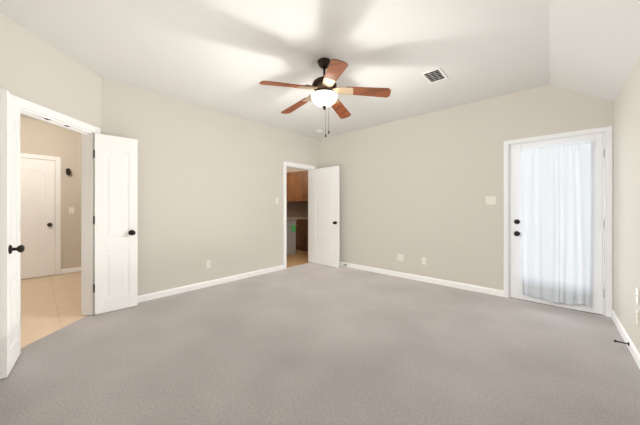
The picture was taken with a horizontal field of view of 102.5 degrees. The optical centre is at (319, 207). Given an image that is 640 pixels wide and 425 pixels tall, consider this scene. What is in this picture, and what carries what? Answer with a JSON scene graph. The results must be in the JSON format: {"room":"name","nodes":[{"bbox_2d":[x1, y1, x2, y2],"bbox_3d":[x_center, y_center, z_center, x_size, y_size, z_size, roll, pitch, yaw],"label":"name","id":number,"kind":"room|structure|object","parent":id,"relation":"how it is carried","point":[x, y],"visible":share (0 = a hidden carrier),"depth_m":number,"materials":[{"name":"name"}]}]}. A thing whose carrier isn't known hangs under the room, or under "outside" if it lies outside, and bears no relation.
{"room":"empty bedroom","nodes":[
{"label":"empty bedroom","id":0,"kind":"room"},
{"bbox_2d":[0,13,100,133],"bbox_3d":[-2.571,-0.156,2.438,0.120,2.714,1.289,0,0,-3],"label":"wall","id":1,"kind":"structure","parent":0,"point":[32,69],"depth_m":2.35,"materials":[{"name":"grey paint"}]},
{"bbox_2d":[0,88,24,378],"bbox_3d":[-2.331,0.182,1.955,0.406,2.022,0.114,0,0,42],"label":"double door","id":2,"kind":"structure","parent":1,"relation":"in","point":[10,131],"depth_m":1.83,"materials":[{"name":"white paint"}]},
{"bbox_2d":[11,94,99,314],"bbox_3d":[-2.573,0.146,2.478,0.156,2.110,0.940,0,0,-3],"label":"trim","id":3,"kind":"structure","parent":1,"relation":"attached to","point":[87,137],"depth_m":2.86,"materials":[{"name":"white wood"}]},
{"bbox_2d":[93,133,137,314],"bbox_3d":[-2.375,0.182,2.999,0.179,2.022,0.405,0,0,42],"label":"double door","id":4,"kind":"structure","parent":1,"relation":"in","point":[115,218],"depth_m":2.98,"materials":[{"name":"white paint"}]},
{"bbox_2d":[20,117,304,279],"bbox_3d":[-2.953,-0.156,5.066,5.800,2.714,7.720,0,0,42],"label":"wall","id":5,"kind":"structure","parent":0,"point":[38,137],"depth_m":4.69,"materials":[{"name":"beige paint"}]},
{"bbox_2d":[20,158,54,278],"bbox_3d":[-4.944,0.182,4.269,0.084,2.022,0.754,0,0,42],"label":"hall door","id":6,"kind":"structure","parent":5,"relation":"in","point":[37,177],"depth_m":4.41,"materials":[{"name":"white paint"}]},
{"bbox_2d":[20,153,60,274],"bbox_3d":[-4.978,0.146,4.299,0.018,2.110,0.900,0,0,42],"label":"door frame","id":7,"kind":"structure","parent":5,"relation":"attached to","point":[57,160],"depth_m":4.60,"materials":[{"name":"white paint"}]},
{"bbox_2d":[61,267,80,273],"bbox_3d":[-3.822,1.159,3.668,2.580,0.085,3.880,0,0,42],"label":"baseboard","id":8,"kind":"structure","parent":5,"relation":"attached to","point":[77,269],"depth_m":4.73,"materials":[{"name":"white paint"}]},
{"bbox_2d":[69,207,73,212],"bbox_3d":[-4.582,0.051,4.737,0.020,0.115,0.070,0,0,42],"label":"wall switch","id":9,"kind":"object","parent":5,"relation":"attached to","point":[71,209],"visible":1,"depth_m":4.74,"materials":[{"name":"white plastic"}]},
{"bbox_2d":[287,170,307,201],"bbox_3d":[-0.619,-0.619,7.748,3.240,0.880,0.366,0,0,42],"label":"upper cabinet","id":10,"kind":"object","parent":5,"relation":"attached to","point":[297,182],"visible":0.39,"depth_m":7.56,"materials":[{"name":"brown wood"}]},
{"bbox_2d":[138,262,639,368],"bbox_3d":[0.074,1.159,2.610,4.386,0.085,4.480,0,0,42],"label":"baseboard","id":11,"kind":"structure","parent":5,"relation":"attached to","point":[636,355],"depth_m":3.81,"materials":[{"name":"white paint"}]},
{"bbox_2d":[20,250,308,347],"bbox_3d":[-2.023,1.234,6.099,5.800,0.056,10.500,0,0,42],"label":"floor","id":12,"kind":"structure","parent":0,"point":[48,304],"depth_m":3.26,"materials":[{"name":"beige tile"}]},
{"bbox_2d":[287,219,296,254],"bbox_3d":[-1.031,0.751,6.646,0.682,0.900,0.620,0,0,42],"label":"kitchen appliance","id":13,"kind":"object","parent":12,"relation":"on","point":[291,223],"visible":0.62,"depth_m":6.53,"materials":[{"name":"silver metal"}]},
{"bbox_2d":[287,202,307,251],"bbox_3d":[-0.711,0.511,7.646,3.240,1.380,0.640,0,0,42],"label":"cabinet","id":14,"kind":"object","parent":12,"relation":"on","point":[295,210],"visible":0.15,"depth_m":7.20,"materials":[{"name":"brown wood"}]},
{"bbox_2d":[101,77,316,295],"bbox_3d":[-1.360,-0.156,4.385,0.120,2.714,3.760,0,0,42],"label":"wall","id":15,"kind":"structure","parent":0,"point":[210,182],"depth_m":3.83,"materials":[{"name":"grey paint"}]},
{"bbox_2d":[206,260,210,267],"bbox_3d":[-1.700,0.862,3.911,0.009,0.115,0.070,0,0,42],"label":"outlet","id":16,"kind":"object","parent":15,"relation":"attached to","point":[208,262],"visible":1,"depth_m":3.91,"materials":[{"name":"white plastic"}]},
{"bbox_2d":[283,161,314,268],"bbox_3d":[-0.462,0.146,5.382,0.156,2.110,0.900,0,0,42],"label":"door frame","id":17,"kind":"structure","parent":15,"relation":"attached to","point":[286,164],"depth_m":5.23,"materials":[{"name":"white paint"}]},
{"bbox_2d":[312,166,339,267],"bbox_3d":[0.093,0.182,5.335,0.765,2.022,0.179,0,0,42],"label":"door","id":18,"kind":"structure","parent":15,"relation":"in","point":[325,181],"depth_m":5.29,"materials":[{"name":"white paint"}]},
{"bbox_2d":[0,262,639,424],"bbox_3d":[0.055,1.232,2.626,4.436,0.060,4.480,0,0,42],"label":"floor","id":19,"kind":"structure","parent":0,"point":[310,343],"depth_m":1.99,"materials":[{"name":"grey carpet"}]},
{"bbox_2d":[0,0,639,139],"bbox_3d":[-0.794,-1.339,4.993,9.106,0.547,10.500,0,0,42],"label":"ceiling","id":20,"kind":"structure","parent":0,"point":[216,55],"depth_m":2.38,"materials":[{"name":"white paint"}]},
{"bbox_2d":[260,58,390,136],"bbox_3d":[0.015,-1.116,2.697,1.245,0.795,1.289,0,0,42],"label":"ceiling fan","id":21,"kind":"object","parent":20,"relation":"hanging from","point":[325,95],"depth_m":2.59,"materials":[{"name":"brown wood"}]},
{"bbox_2d":[421,67,447,83],"bbox_3d":[1.314,-1.508,2.946,0.200,0.009,0.300,0,0,42],"label":"ceiling vent","id":22,"kind":"object","parent":20,"relation":"attached to","point":[435,75],"depth_m":2.94,"materials":[{"name":"white metal"}]},
{"bbox_2d":[317,84,612,289],"bbox_3d":[1.613,-0.156,4.319,4.626,2.714,0.120,0,0,42],"label":"wall","id":23,"kind":"structure","parent":0,"point":[417,187],"depth_m":3.97,"materials":[{"name":"grey paint"}]},
{"bbox_2d":[397,254,403,260],"bbox_3d":[1.385,0.862,4.437,0.116,0.115,0.009,0,0,42],"label":"wall outlet","id":24,"kind":"object","parent":23,"relation":"attached to","point":[400,257],"visible":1,"depth_m":4.43,"materials":[{"name":"white plastic"}]},
{"bbox_2d":[486,196,495,204],"bbox_3d":[2.360,-0.099,3.552,0.116,0.115,0.020,0,0,42],"label":"wall switch","id":25,"kind":"object","parent":23,"relation":"attached to","point":[490,200],"visible":1,"depth_m":3.56,"materials":[{"name":"white plastic"}]},
{"bbox_2d":[511,133,603,314],"bbox_3d":[2.833,0.181,3.121,0.837,2.024,0.116,0,0,42],"label":"exterior door","id":26,"kind":"structure","parent":23,"relation":"in","point":[596,294],"depth_m":3.00,"materials":[{"name":"white paint"}]},
{"bbox_2d":[520,141,591,306],"bbox_3d":[2.830,0.196,3.108,0.638,1.899,0.048,0,0,42],"label":"sheer curtain","id":27,"kind":"object","parent":26,"relation":"attached to","point":[556,179],"visible":1,"depth_m":3.09,"materials":[{"name":"white fabric"}]},
{"bbox_2d":[504,126,612,316],"bbox_3d":[2.873,0.154,3.172,0.973,2.095,0.138,0,0,42],"label":"door frame","id":28,"kind":"structure","parent":23,"relation":"attached to","point":[607,131],"depth_m":2.85,"materials":[{"name":"white wood"}]},
{"bbox_2d":[510,297,602,315],"bbox_3d":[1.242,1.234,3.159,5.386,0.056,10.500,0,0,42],"label":"threshold","id":29,"kind":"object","parent":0,"point":[510,297],"depth_m":3.19,"materials":[{"name":"stone"}]},
{"bbox_2d":[613,57,639,352],"bbox_3d":[1.748,0.015,1.102,0.120,2.372,4.720,0,0,42],"label":"wall","id":30,"kind":"structure","parent":0,"point":[626,105],"depth_m":2.27,"materials":[{"name":"grey paint"}]},
{"bbox_2d":[634,288,638,303],"bbox_3d":[2.466,0.686,2.003,0.020,0.115,0.070,0,0,42],"label":"outlet","id":31,"kind":"object","parent":30,"relation":"attached to","point":[637,289],"visible":1,"depth_m":1.99,"materials":[{"name":"white plastic"}]},
{"bbox_2d":[636,308,638,325],"bbox_3d":[2.470,0.852,1.999,0.009,0.115,0.070,0,0,42],"label":"outlet","id":32,"kind":"object","parent":30,"relation":"attached to","point":[637,310],"visible":1,"depth_m":1.99,"materials":[{"name":"white plastic"}]}
]}

